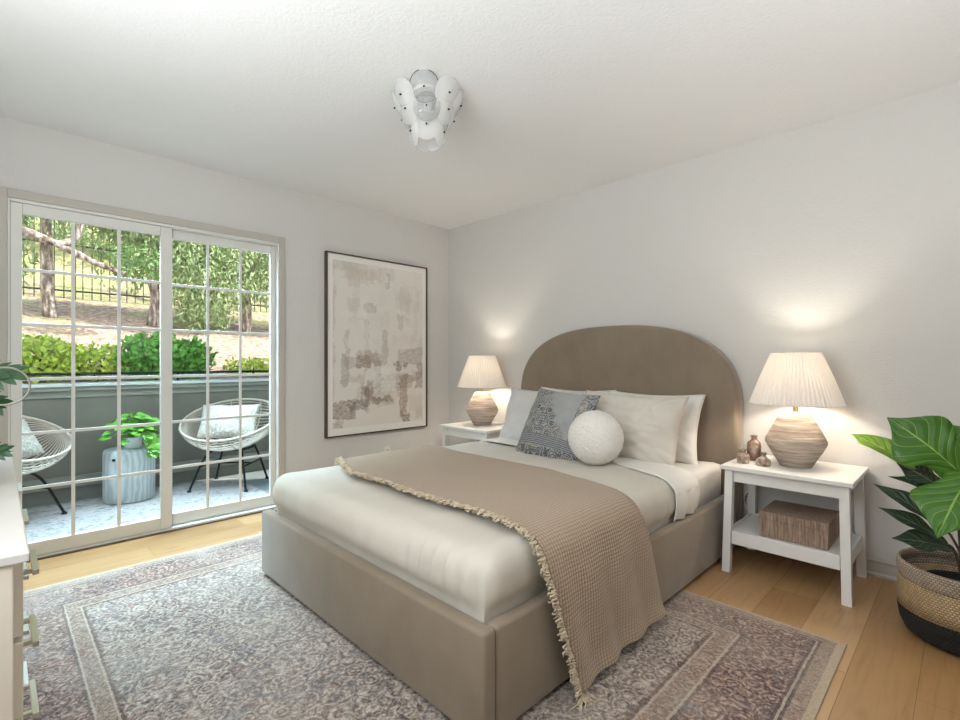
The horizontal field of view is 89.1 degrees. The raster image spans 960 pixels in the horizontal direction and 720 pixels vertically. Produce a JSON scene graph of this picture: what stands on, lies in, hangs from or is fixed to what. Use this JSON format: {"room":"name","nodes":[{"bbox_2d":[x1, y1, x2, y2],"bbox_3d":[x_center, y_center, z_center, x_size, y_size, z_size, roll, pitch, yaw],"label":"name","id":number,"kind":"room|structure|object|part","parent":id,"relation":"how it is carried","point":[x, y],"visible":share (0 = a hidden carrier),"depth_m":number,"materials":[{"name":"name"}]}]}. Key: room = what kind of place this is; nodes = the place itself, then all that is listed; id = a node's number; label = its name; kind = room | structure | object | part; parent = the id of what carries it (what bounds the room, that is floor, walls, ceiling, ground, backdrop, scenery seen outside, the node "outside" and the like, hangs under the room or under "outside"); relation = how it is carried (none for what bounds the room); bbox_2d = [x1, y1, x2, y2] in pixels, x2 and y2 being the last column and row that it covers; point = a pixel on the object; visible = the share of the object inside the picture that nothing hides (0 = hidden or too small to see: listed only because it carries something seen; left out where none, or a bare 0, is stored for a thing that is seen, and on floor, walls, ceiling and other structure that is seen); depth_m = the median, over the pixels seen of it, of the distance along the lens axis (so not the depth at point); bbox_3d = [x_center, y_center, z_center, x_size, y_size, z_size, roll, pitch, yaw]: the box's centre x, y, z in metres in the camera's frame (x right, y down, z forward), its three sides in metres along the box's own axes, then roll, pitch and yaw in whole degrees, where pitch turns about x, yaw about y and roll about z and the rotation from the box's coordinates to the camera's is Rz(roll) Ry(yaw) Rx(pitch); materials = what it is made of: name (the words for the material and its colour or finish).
{"room":"bedroom","nodes":[
{"label":"bedroom","id":0,"kind":"room"},
{"bbox_2d":[0,116,448,473],"bbox_3d":[-1.659,-0.105,3.660,3.950,2.430,0.150,0,0,-45],"label":"wall","id":1,"kind":"structure","parent":0,"point":[33,158],"depth_m":3.79,"materials":[{"name":"white paint"}]},
{"bbox_2d":[0,186,284,476],"bbox_3d":[-2.046,0.086,3.161,1.567,2.048,0.032,0,0,-45],"label":"trim","id":2,"kind":"structure","parent":1,"relation":"attached to","point":[5,192],"depth_m":2.96,"materials":[{"name":"beige paint"}]},
{"bbox_2d":[7,197,278,561],"bbox_3d":[-2.068,0.111,3.190,1.473,1.998,0.120,0,0,-45],"label":"door","id":3,"kind":"structure","parent":1,"relation":"in","point":[168,521],"depth_m":3.13,"materials":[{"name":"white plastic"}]},
{"bbox_2d":[324,250,426,438],"bbox_3d":[-0.881,-0.133,4.301,1.035,1.515,0.037,0,0,-45],"label":"framed picture","id":4,"kind":"object","parent":1,"relation":"attached to","point":[375,310],"visible":1,"depth_m":4.24,"materials":[{"name":"beige paper"}]},
{"bbox_2d":[384,446,390,451],"bbox_3d":[-0.831,0.820,4.372,0.070,0.114,0.009,0,0,-45],"label":"wall outlet","id":5,"kind":"object","parent":1,"relation":"attached to","point":[386,448],"visible":0.45,"depth_m":4.37,"materials":[{"name":"white plastic"}]},
{"bbox_2d":[0,0,959,228],"bbox_3d":[0.030,-1.445,1.962,3.950,0.250,4.940,0,0,-45],"label":"ceiling","id":6,"kind":"structure","parent":0,"point":[562,98],"depth_m":2.27,"materials":[{"name":"white paint"}]},
{"bbox_2d":[391,70,463,151],"bbox_3d":[-0.255,-1.184,2.384,0.350,0.281,0.350,0,0,-45],"label":"ceiling light","id":7,"kind":"object","parent":6,"relation":"attached to","point":[428,129],"visible":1,"depth_m":2.31,"materials":[{"name":"white glass"}]},
{"bbox_2d":[23,512,959,719],"bbox_3d":[0.030,1.170,1.962,3.950,0.120,4.940,0,0,-45],"label":"floor","id":8,"kind":"structure","parent":0,"point":[885,671],"depth_m":2.19,"materials":[{"name":"brown wood"}]},
{"bbox_2d":[0,450,38,719],"bbox_3d":[-1.572,0.738,1.341,0.486,0.745,1.578,0,0,-45],"label":"dresser","id":9,"kind":"object","parent":8,"relation":"on","point":[15,553],"visible":0.98,"depth_m":1.01,"materials":[{"name":"beige paint"}]},
{"bbox_2d":[0,362,30,459],"bbox_3d":[-1.570,0.110,1.278,0.513,0.509,0.404,0,0,16],"label":"monstera","id":10,"kind":"object","parent":9,"relation":"on","point":[9,373],"visible":1,"depth_m":1.38,"materials":[{"name":"plant"}]},
{"bbox_3d":[-1.126,0.663,1.179,0.016,0.156,0.476,0,0,-45],"label":"drawer","id":11,"kind":"part","parent":9,"relation":"part of","materials":[{"name":"beige paint"}]},
{"bbox_3d":[-1.126,0.495,1.179,0.016,0.156,0.476,0,0,-45],"label":"drawer","id":12,"kind":"part","parent":9,"relation":"part of","materials":[{"name":"beige paint"}]},
{"bbox_3d":[-1.799,0.495,1.891,0.032,0.012,0.170,0,0,-45],"label":"handle","id":13,"kind":"part","parent":9,"relation":"part of","materials":[{"name":"silver metal"}]},
{"bbox_3d":[-1.454,0.495,1.544,0.032,0.012,0.170,0,0,-45],"label":"handle","id":14,"kind":"part","parent":9,"relation":"part of","materials":[{"name":"silver metal"}]},
{"bbox_3d":[-1.454,0.999,1.544,0.032,0.012,0.170,0,0,-45],"label":"handle","id":15,"kind":"part","parent":9,"relation":"part of","materials":[{"name":"silver metal"}]},
{"bbox_3d":[-1.454,0.831,1.544,0.032,0.012,0.170,0,0,-45],"label":"handle","id":16,"kind":"part","parent":9,"relation":"part of","materials":[{"name":"silver metal"}]},
{"bbox_3d":[-1.454,0.663,1.544,0.032,0.012,0.170,0,0,-45],"label":"handle","id":17,"kind":"part","parent":9,"relation":"part of","materials":[{"name":"silver metal"}]},
{"bbox_3d":[-1.108,0.831,1.197,0.032,0.012,0.170,0,0,-45],"label":"handle","id":18,"kind":"part","parent":9,"relation":"part of","materials":[{"name":"silver metal"}]},
{"bbox_3d":[-1.108,0.663,1.197,0.032,0.012,0.170,0,0,-45],"label":"handle","id":19,"kind":"part","parent":9,"relation":"part of","materials":[{"name":"silver metal"}]},
{"bbox_3d":[-1.108,0.495,1.197,0.032,0.012,0.170,0,0,-45],"label":"handle","id":20,"kind":"part","parent":9,"relation":"part of","materials":[{"name":"silver metal"}]},
{"bbox_2d":[23,533,846,719],"bbox_3d":[-0.395,1.106,2.103,2.302,0.008,2.862,0,0,-45],"label":"area rug","id":21,"kind":"object","parent":8,"relation":"on","point":[204,633],"visible":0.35,"depth_m":1.78,"materials":[{"name":"grey carpet"}]},
{"bbox_2d":[262,325,742,719],"bbox_3d":[0.210,0.430,2.752,2.231,1.360,1.675,0,0,-45],"label":"bed","id":22,"kind":"object","parent":21,"relation":"on","point":[468,668],"visible":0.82,"depth_m":2.10,"materials":[{"name":"beige fabric"}]},
{"bbox_3d":[-0.542,0.930,1.965,0.055,0.316,1.620,0,0,-45],"label":"foot panel","id":23,"kind":"part","parent":22,"relation":"part of","materials":[{"name":"beige fabric"}]},
{"bbox_3d":[0.761,0.930,2.155,2.060,0.316,0.052,0,0,-45],"label":"rail","id":24,"kind":"part","parent":22,"relation":"part of","materials":[{"name":"beige fabric"}]},
{"bbox_3d":[0.960,0.420,3.498,0.115,1.340,1.674,0,0,-45],"label":"headboard","id":25,"kind":"part","parent":22,"relation":"part of","materials":[{"name":"beige fabric"}]},
{"bbox_2d":[673,461,720,519],"bbox_3d":[0.212,0.807,2.714,2.020,0.414,1.495,0,0,-45],"label":"mattress","id":26,"kind":"object","parent":22,"relation":"on","point":[708,474],"visible":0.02,"depth_m":2.77,"materials":[{"name":"white fabric"}]},
{"bbox_2d":[273,441,675,623],"bbox_3d":[0.037,0.777,2.542,1.674,0.418,1.580,0,0,-45],"label":"duvet","id":27,"kind":"object","parent":26,"relation":"on","point":[481,567],"visible":0.37,"depth_m":1.83,"materials":[{"name":"fabric"}]},
{"bbox_2d":[334,445,665,710],"bbox_3d":[-0.099,0.812,2.356,0.787,0.572,1.782,0,0,-45],"label":"throw blanket","id":28,"kind":"object","parent":27,"relation":"on","point":[592,539],"visible":0.94,"depth_m":1.85,"materials":[{"name":"beige fabric"}]},
{"bbox_2d":[515,388,600,460],"bbox_3d":[0.471,0.405,3.043,0.262,0.450,0.510,0,0,-38],"label":"cushion","id":29,"kind":"object","parent":27,"relation":"on","point":[544,433],"visible":0.77,"depth_m":2.98,"materials":[{"name":"grey fabric"}]},
{"bbox_2d":[480,437,698,521],"bbox_3d":[0.528,0.665,3.031,0.457,0.204,1.610,0,0,-45],"label":"sheet","id":30,"kind":"object","parent":27,"relation":"on","point":[684,483],"visible":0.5,"depth_m":2.47,"materials":[{"name":"white fabric"}]},
{"bbox_2d":[568,410,623,464],"bbox_3d":[0.648,0.424,2.737,0.305,0.295,0.306,0,0,33],"label":"cushion","id":31,"kind":"object","parent":27,"relation":"on","point":[595,437],"visible":1,"depth_m":2.63,"materials":[{"name":"beige fabric"}]},
{"bbox_2d":[499,388,583,440],"bbox_3d":[0.418,0.415,3.491,0.252,0.418,0.660,0,0,-45],"label":"pillow","id":32,"kind":"object","parent":26,"relation":"on","point":[520,403],"visible":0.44,"depth_m":3.54,"materials":[{"name":"grey fabric"}]},
{"bbox_2d":[540,386,616,394],"bbox_3d":[0.668,0.410,3.542,0.205,0.426,0.660,0,0,-45],"label":"pillow","id":33,"kind":"object","parent":26,"relation":"on","point":[547,388],"visible":0.02,"depth_m":3.62,"materials":[{"name":"white fabric"}]},
{"bbox_2d":[586,390,688,465],"bbox_3d":[0.892,0.411,2.968,0.287,0.438,0.685,0,0,-45],"label":"pillow","id":34,"kind":"object","parent":26,"relation":"on","point":[650,426],"visible":0.6,"depth_m":2.79,"materials":[{"name":"fabric"}]},
{"bbox_2d":[608,390,705,464],"bbox_3d":[1.075,0.410,3.100,0.212,0.424,0.660,0,0,-45],"label":"pillow","id":35,"kind":"object","parent":26,"relation":"on","point":[686,450],"visible":0.14,"depth_m":2.89,"materials":[{"name":"white fabric"}]},
{"bbox_2d":[439,421,503,445],"bbox_3d":[0.021,0.830,4.189,0.488,0.560,0.566,0,0,-45],"label":"nightstand","id":36,"kind":"object","parent":8,"relation":"on","point":[466,429],"visible":0.15,"depth_m":4.06,"materials":[{"name":"white paint"}]},
{"bbox_3d":[-0.306,0.841,4.219,0.052,0.538,0.050,0,0,-45],"label":"leg","id":37,"kind":"part","parent":36,"relation":"part of","materials":[{"name":"white paint"}]},
{"bbox_2d":[457,355,506,425],"bbox_3d":[0.019,0.352,4.201,0.432,0.798,0.434,0,0,31],"label":"table lamp","id":38,"kind":"object","parent":36,"relation":"on","point":[480,371],"visible":0.96,"depth_m":4.09,"materials":[{"name":"beige ceramic"}]},
{"bbox_3d":[0.018,0.089,4.200,0.432,0.268,0.432,0,0,-45],"label":"lamp shade","id":39,"kind":"part","parent":38,"relation":"part of","materials":[{"name":"fabric"}]},
{"bbox_3d":[0.049,0.841,3.861,0.052,0.538,0.050,0,0,-45],"label":"leg","id":40,"kind":"part","parent":36,"relation":"part of","materials":[{"name":"white paint"}]},
{"bbox_2d":[720,455,868,607],"bbox_3d":[1.645,0.830,2.556,0.488,0.560,0.566,0,0,-45],"label":"nightstand","id":41,"kind":"object","parent":8,"relation":"on","point":[828,479],"visible":0.94,"depth_m":2.44,"materials":[{"name":"white paint"}]},
{"bbox_3d":[1.318,0.841,2.586,0.052,0.538,0.050,0,0,-45],"label":"leg","id":42,"kind":"part","parent":41,"relation":"part of","materials":[{"name":"white paint"}]},
{"bbox_2d":[737,449,749,463],"bbox_3d":[1.421,0.513,2.634,0.062,0.074,0.062,0,0,-45],"label":"vase","id":43,"kind":"object","parent":41,"relation":"on","point":[743,457],"visible":1,"depth_m":2.62,"materials":[{"name":"brown ceramic"}]},
{"bbox_3d":[1.605,0.841,2.872,0.054,0.538,0.050,0,0,-45],"label":"leg","id":44,"kind":"part","parent":41,"relation":"part of","materials":[{"name":"white paint"}]},
{"bbox_2d":[747,435,761,460],"bbox_3d":[1.520,0.481,2.704,0.072,0.138,0.072,0,0,-45],"label":"vase","id":45,"kind":"object","parent":41,"relation":"on","point":[754,446],"visible":0.91,"depth_m":2.68,"materials":[{"name":"brown ceramic"}]},
{"bbox_2d":[755,452,770,465],"bbox_3d":[1.493,0.516,2.569,0.074,0.068,0.074,0,0,-45],"label":"vase","id":46,"kind":"object","parent":41,"relation":"on","point":[762,460],"visible":1,"depth_m":2.55,"materials":[{"name":"brown ceramic"}]},
{"bbox_2d":[745,352,846,501],"bbox_3d":[1.635,0.402,2.604,0.473,0.897,0.528,0,0,-45],"label":"table lamp","id":47,"kind":"object","parent":41,"relation":"on","point":[795,380],"visible":0.99,"depth_m":2.45,"materials":[{"name":"beige ceramic"}]},
{"bbox_3d":[1.654,0.089,2.555,0.432,0.268,0.432,0,0,-45],"label":"lamp shade","id":48,"kind":"part","parent":47,"relation":"part of","materials":[{"name":"fabric"}]},
{"bbox_2d":[732,513,861,569],"bbox_3d":[1.640,0.926,2.551,0.437,0.068,0.524,0,0,-45],"label":"shelf","id":49,"kind":"object","parent":41,"relation":"attached to","point":[746,531],"depth_m":2.40,"materials":[{"name":"white paint"}]},
{"bbox_2d":[759,500,839,549],"bbox_3d":[1.633,0.829,2.492,0.284,0.125,0.294,0,0,-45],"label":"storage box","id":50,"kind":"object","parent":41,"relation":"on","point":[816,527],"visible":0.89,"depth_m":2.41,"materials":[{"name":"brown wood"}]},
{"bbox_3d":[1.633,0.784,2.492,0.284,0.036,0.294,0,0,-45],"label":"lid","id":51,"kind":"part","parent":50,"relation":"part of","materials":[{"name":"brown wood"}]},
{"bbox_3d":[1.673,0.841,2.229,0.052,0.538,0.050,0,0,-45],"label":"leg","id":52,"kind":"part","parent":41,"relation":"part of","materials":[{"name":"white paint"}]},
{"bbox_3d":[1.960,0.841,2.514,0.054,0.538,0.050,0,0,-45],"label":"leg","id":53,"kind":"part","parent":41,"relation":"part of","materials":[{"name":"white paint"}]},
{"bbox_2d":[896,547,959,656],"bbox_3d":[1.921,0.961,1.925,0.424,0.298,0.424,0,0,-45],"label":"woven basket","id":54,"kind":"object","parent":8,"relation":"on","point":[928,603],"visible":0.95,"depth_m":1.89,"materials":[{"name":"beige wicker"}]},
{"bbox_2d":[851,416,959,581],"bbox_3d":[1.911,0.658,1.944,0.509,0.879,0.605,0,0,11],"label":"houseplant","id":55,"kind":"object","parent":54,"relation":"in","point":[920,446],"visible":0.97,"depth_m":1.95,"materials":[{"name":"green plant"}]},
{"bbox_3d":[1.939,0.633,1.951,0.242,0.574,0.202,0,0,-15],"label":"stem","id":56,"kind":"part","parent":55,"relation":"part of","materials":[{"name":"brown"}]},
{"bbox_2d":[926,570,959,581],"bbox_3d":[1.921,0.990,1.925,0.270,0.215,0.270,0,0,-45],"label":"nursery pot","id":57,"kind":"object","parent":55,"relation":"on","point":[952,575],"depth_m":2.04,"materials":[{"name":"black"}]},
{"bbox_2d":[449,82,959,565],"bbox_3d":[1.430,-0.105,3.249,0.150,2.430,4.790,0,0,-45],"label":"wall","id":58,"kind":"structure","parent":0,"point":[838,238],"depth_m":2.83,"materials":[{"name":"white paint"}]},
{"bbox_2d":[743,490,747,508],"bbox_3d":[1.620,0.840,2.945,0.009,0.114,0.070,0,0,-45],"label":"wall outlet","id":59,"kind":"object","parent":58,"relation":"attached to","point":[745,504],"visible":0.32,"depth_m":2.95,"materials":[{"name":"white plastic"}]},
{"bbox_2d":[852,555,897,581],"bbox_3d":[1.317,1.061,3.242,0.020,0.098,4.640,0,0,-45],"label":"baseboard","id":60,"kind":"structure","parent":58,"relation":"attached to","point":[878,567],"depth_m":2.50,"materials":[{"name":"beige paint"}]},
{"label":"outside","id":61,"kind":"structure","parent":0,"visible":0},
{"bbox_2d":[22,217,268,383],"bbox_3d":[-7.452,-11.286,24.507,52.000,23.262,34.740,0,0,-45],"label":"hillside","id":62,"kind":"structure","parent":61,"point":[95,312],"depth_m":7.84,"materials":[{"name":"beige soil"}]},
{"bbox_2d":[22,342,34,369],"bbox_3d":[-4.138,-0.022,3.988,0.765,0.512,0.580,0,0,-45],"label":"shrub","id":63,"kind":"object","parent":62,"relation":"on","point":[23,360],"visible":0.03,"depth_m":4.16,"materials":[{"name":"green plant"}]},
{"bbox_2d":[22,332,88,383],"bbox_3d":[-3.913,-0.016,4.259,0.763,0.508,0.573,0,0,-45],"label":"shrub","id":64,"kind":"object","parent":62,"relation":"on","point":[43,365],"visible":0.61,"depth_m":4.26,"materials":[{"name":"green plant"}]},
{"bbox_2d":[22,217,88,249],"bbox_3d":[-8.456,-3.844,9.089,2.340,3.616,1.436,0,0,-45],"label":"tree","id":65,"kind":"object","parent":62,"relation":"on","point":[37,223],"visible":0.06,"depth_m":9.20,"materials":[{"name":"green plant"}]},
{"bbox_2d":[22,216,159,288],"bbox_3d":[-5.244,-1.379,6.209,2.207,2.370,1.060,0,0,-45],"label":"tree","id":66,"kind":"object","parent":62,"relation":"on","point":[63,244],"visible":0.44,"depth_m":6.44,"materials":[{"name":"green plant"}]},
{"bbox_2d":[54,341,131,381],"bbox_3d":[-3.645,0.006,4.634,0.704,0.401,0.513,0,0,-45],"label":"shrub","id":67,"kind":"object","parent":62,"relation":"on","point":[93,353],"visible":0.5,"depth_m":4.55,"materials":[{"name":"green plant"}]},
{"bbox_2d":[70,226,141,268],"bbox_3d":[-7.166,-3.694,10.057,2.498,3.611,1.653,0,0,-45],"label":"tree","id":68,"kind":"object","parent":62,"relation":"on","point":[96,232],"visible":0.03,"depth_m":9.70,"materials":[{"name":"green plant"}]},
{"bbox_2d":[22,215,196,317],"bbox_3d":[-5.874,-2.680,7.238,1.680,4.207,3.497,0,0,36],"label":"tree","id":69,"kind":"object","parent":62,"relation":"on","point":[47,286],"visible":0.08,"depth_m":6.87,"materials":[{"name":"green plant"}]},
{"bbox_2d":[22,217,268,311],"bbox_3d":[-6.164,-1.865,8.820,5.560,1.950,0.060,0,0,-45],"label":"iron fence","id":70,"kind":"object","parent":62,"relation":"on","point":[101,248],"visible":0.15,"depth_m":8.31,"materials":[{"name":"grey metal"}]},
{"bbox_3d":[-6.814,-1.865,8.173,0.060,1.950,0.060,0,0,-45],"label":"post","id":71,"kind":"part","parent":70,"relation":"part of","materials":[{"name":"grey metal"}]},
{"bbox_3d":[-6.164,-1.940,8.820,5.500,0.028,0.032,0,0,-45],"label":"rail","id":72,"kind":"part","parent":70,"relation":"part of","materials":[{"name":"grey metal"}]},
{"bbox_3d":[-6.164,-1.170,8.820,5.500,0.028,0.032,0,0,-45],"label":"rail","id":73,"kind":"part","parent":70,"relation":"part of","materials":[{"name":"grey metal"}]},
{"bbox_2d":[109,330,196,380],"bbox_3d":[-3.227,-0.032,4.839,0.735,0.556,0.562,0,0,-45],"label":"shrub","id":74,"kind":"object","parent":62,"relation":"on","point":[136,348],"visible":0.74,"depth_m":4.70,"materials":[{"name":"green plant"}]},
{"bbox_2d":[101,228,234,333],"bbox_3d":[-4.893,-1.604,7.803,2.095,2.625,1.745,0,0,-45],"label":"tree","id":75,"kind":"object","parent":62,"relation":"on","point":[153,319],"visible":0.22,"depth_m":7.64,"materials":[{"name":"green plant"}]},
{"bbox_2d":[172,333,218,379],"bbox_3d":[-3.016,-0.022,5.090,0.465,0.556,0.422,0,0,-10],"label":"shrub","id":76,"kind":"object","parent":62,"relation":"on","point":[198,348],"visible":0.59,"depth_m":5.06,"materials":[{"name":"green plant"}]},
{"bbox_2d":[156,240,268,331],"bbox_3d":[-4.132,-1.774,8.319,2.506,2.700,1.719,0,0,-45],"label":"tree","id":77,"kind":"object","parent":62,"relation":"on","point":[247,270],"visible":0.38,"depth_m":7.79,"materials":[{"name":"green plant"}]},
{"bbox_2d":[222,356,268,373],"bbox_3d":[-2.750,0.064,5.879,0.703,0.256,0.521,0,0,-45],"label":"shrub","id":78,"kind":"object","parent":62,"relation":"on","point":[256,363],"visible":0.65,"depth_m":5.76,"materials":[{"name":"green plant"}]},
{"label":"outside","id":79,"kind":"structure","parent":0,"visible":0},
{"bbox_2d":[22,469,268,508],"bbox_3d":[-2.354,1.172,4.139,9.500,0.116,1.510,0,0,-45],"label":"floor","id":80,"kind":"structure","parent":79,"point":[257,479],"depth_m":4.47,"materials":[{"name":"concrete"}]},
{"bbox_2d":[22,390,268,506],"bbox_3d":[-2.767,0.660,4.554,9.500,0.908,0.160,0,0,-45],"label":"wall","id":81,"kind":"structure","parent":80,"relation":"on","point":[89,411],"depth_m":4.07,"materials":[{"name":"grey paint"}]},
{"bbox_2d":[22,381,268,399],"bbox_3d":[-2.693,0.250,4.479,9.500,0.090,0.050,0,0,-45],"label":"trim","id":82,"kind":"structure","parent":81,"relation":"attached to","point":[84,391],"depth_m":4.19,"materials":[{"name":"grey paint"}]},
{"bbox_2d":[22,450,268,493],"bbox_3d":[-2.700,0.965,4.486,9.500,0.090,0.030,0,0,-45],"label":"trim","id":83,"kind":"structure","parent":81,"relation":"attached to","point":[95,474],"depth_m":4.03,"materials":[{"name":"grey paint"}]},
{"bbox_2d":[22,378,268,387],"bbox_3d":[-2.764,0.193,4.550,9.500,0.025,0.290,0,0,-45],"label":"trim","id":84,"kind":"structure","parent":81,"relation":"on","point":[113,383],"depth_m":4.18,"materials":[{"name":"grey paint"}]},
{"bbox_2d":[26,370,268,379],"bbox_3d":[-2.767,0.138,4.554,9.300,0.085,0.020,0,0,-45],"label":"railing","id":85,"kind":"object","parent":84,"relation":"on","point":[158,372],"visible":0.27,"depth_m":4.28,"materials":[{"name":"black metal"}]},
{"bbox_3d":[-2.767,0.105,4.554,9.300,0.020,0.020,0,0,-45],"label":"rail","id":86,"kind":"part","parent":85,"relation":"part of","materials":[{"name":"white metal"}]},
{"bbox_2d":[25,478,268,541],"bbox_3d":[-2.997,1.110,3.310,2.820,0.008,1.020,0,0,-45],"label":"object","id":87,"kind":"structure","parent":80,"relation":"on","point":[45,522],"depth_m":3.65,"materials":[{"name":"grey concrete"}]},
{"bbox_2d":[22,415,70,514],"bbox_3d":[-3.282,0.731,3.340,0.718,0.750,0.811,0,0,10],"label":"patio chair","id":88,"kind":"object","parent":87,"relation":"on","point":[65,438],"visible":0.53,"depth_m":3.61,"materials":[{"name":"wicker"}]},
{"bbox_2d":[22,418,45,457],"bbox_3d":[-3.184,0.540,3.265,0.197,0.273,0.405,0,0,4],"label":"cushion","id":89,"kind":"object","parent":88,"relation":"on","point":[31,446],"visible":0.41,"depth_m":3.37,"materials":[{"name":"white fabric"}]},
{"bbox_3d":[-3.292,0.581,3.341,0.698,0.398,0.796,0,0,10],"label":"cane seat","id":90,"kind":"part","parent":88,"relation":"part of","materials":[{"name":"wicker"}]},
{"bbox_3d":[-3.140,0.932,3.473,0.302,0.341,0.028,0,0,-23],"label":"leg","id":91,"kind":"part","parent":88,"relation":"part of","materials":[{"name":"black metal"}]},
{"bbox_2d":[102,444,154,504],"bbox_3d":[-2.811,0.900,3.911,0.346,0.412,0.346,0,0,-45],"label":"side table","id":92,"kind":"object","parent":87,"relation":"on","point":[137,488],"visible":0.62,"depth_m":3.78,"materials":[{"name":"grey ceramic"}]},
{"bbox_2d":[98,412,159,457],"bbox_3d":[-2.760,0.586,3.882,0.447,0.355,0.438,0,0,-45],"label":"pothos","id":93,"kind":"object","parent":92,"relation":"on","point":[134,440],"visible":0.78,"depth_m":3.84,"materials":[{"name":"plant"}]},
{"bbox_2d":[122,436,141,448],"bbox_3d":[-2.765,0.648,3.879,0.132,0.092,0.132,0,0,-45],"label":"pot","id":94,"kind":"object","parent":93,"relation":"on","point":[135,442],"depth_m":3.84,"materials":[{"name":"ceramic"}]},
{"bbox_2d":[178,398,268,492],"bbox_3d":[-2.230,0.731,4.357,0.811,0.750,0.718,0,0,-3],"label":"patio chair","id":95,"kind":"object","parent":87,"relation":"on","point":[183,427],"visible":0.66,"depth_m":4.26,"materials":[{"name":"wicker"}]},
{"bbox_3d":[-2.381,0.932,4.234,0.028,0.341,0.302,0,0,30],"label":"leg","id":96,"kind":"part","parent":95,"relation":"part of","materials":[{"name":"black metal"}]},
{"bbox_3d":[-2.393,0.931,4.544,0.194,0.339,0.033,0,0,22],"label":"leg","id":97,"kind":"part","parent":95,"relation":"part of","materials":[{"name":"black metal"}]},
{"bbox_3d":[-2.231,0.581,4.368,0.796,0.398,0.698,0,0,-3],"label":"cane seat","id":98,"kind":"part","parent":95,"relation":"part of","materials":[{"name":"wicker"}]},
{"bbox_2d":[196,404,259,438],"bbox_3d":[-2.195,0.525,4.260,0.480,0.278,0.201,0,0,-10],"label":"cushion","id":99,"kind":"object","parent":95,"relation":"on","point":[223,428],"visible":0.71,"depth_m":4.21,"materials":[{"name":"white fabric"}]},
{"bbox_3d":[-2.068,0.932,4.249,0.028,0.341,0.302,0,0,-36],"label":"leg","id":100,"kind":"part","parent":95,"relation":"part of","materials":[{"name":"black metal"}]},
{"bbox_3d":[-2.087,0.931,4.559,0.194,0.339,0.033,0,0,-28],"label":"leg","id":101,"kind":"part","parent":95,"relation":"part of","materials":[{"name":"black metal"}]}
]}

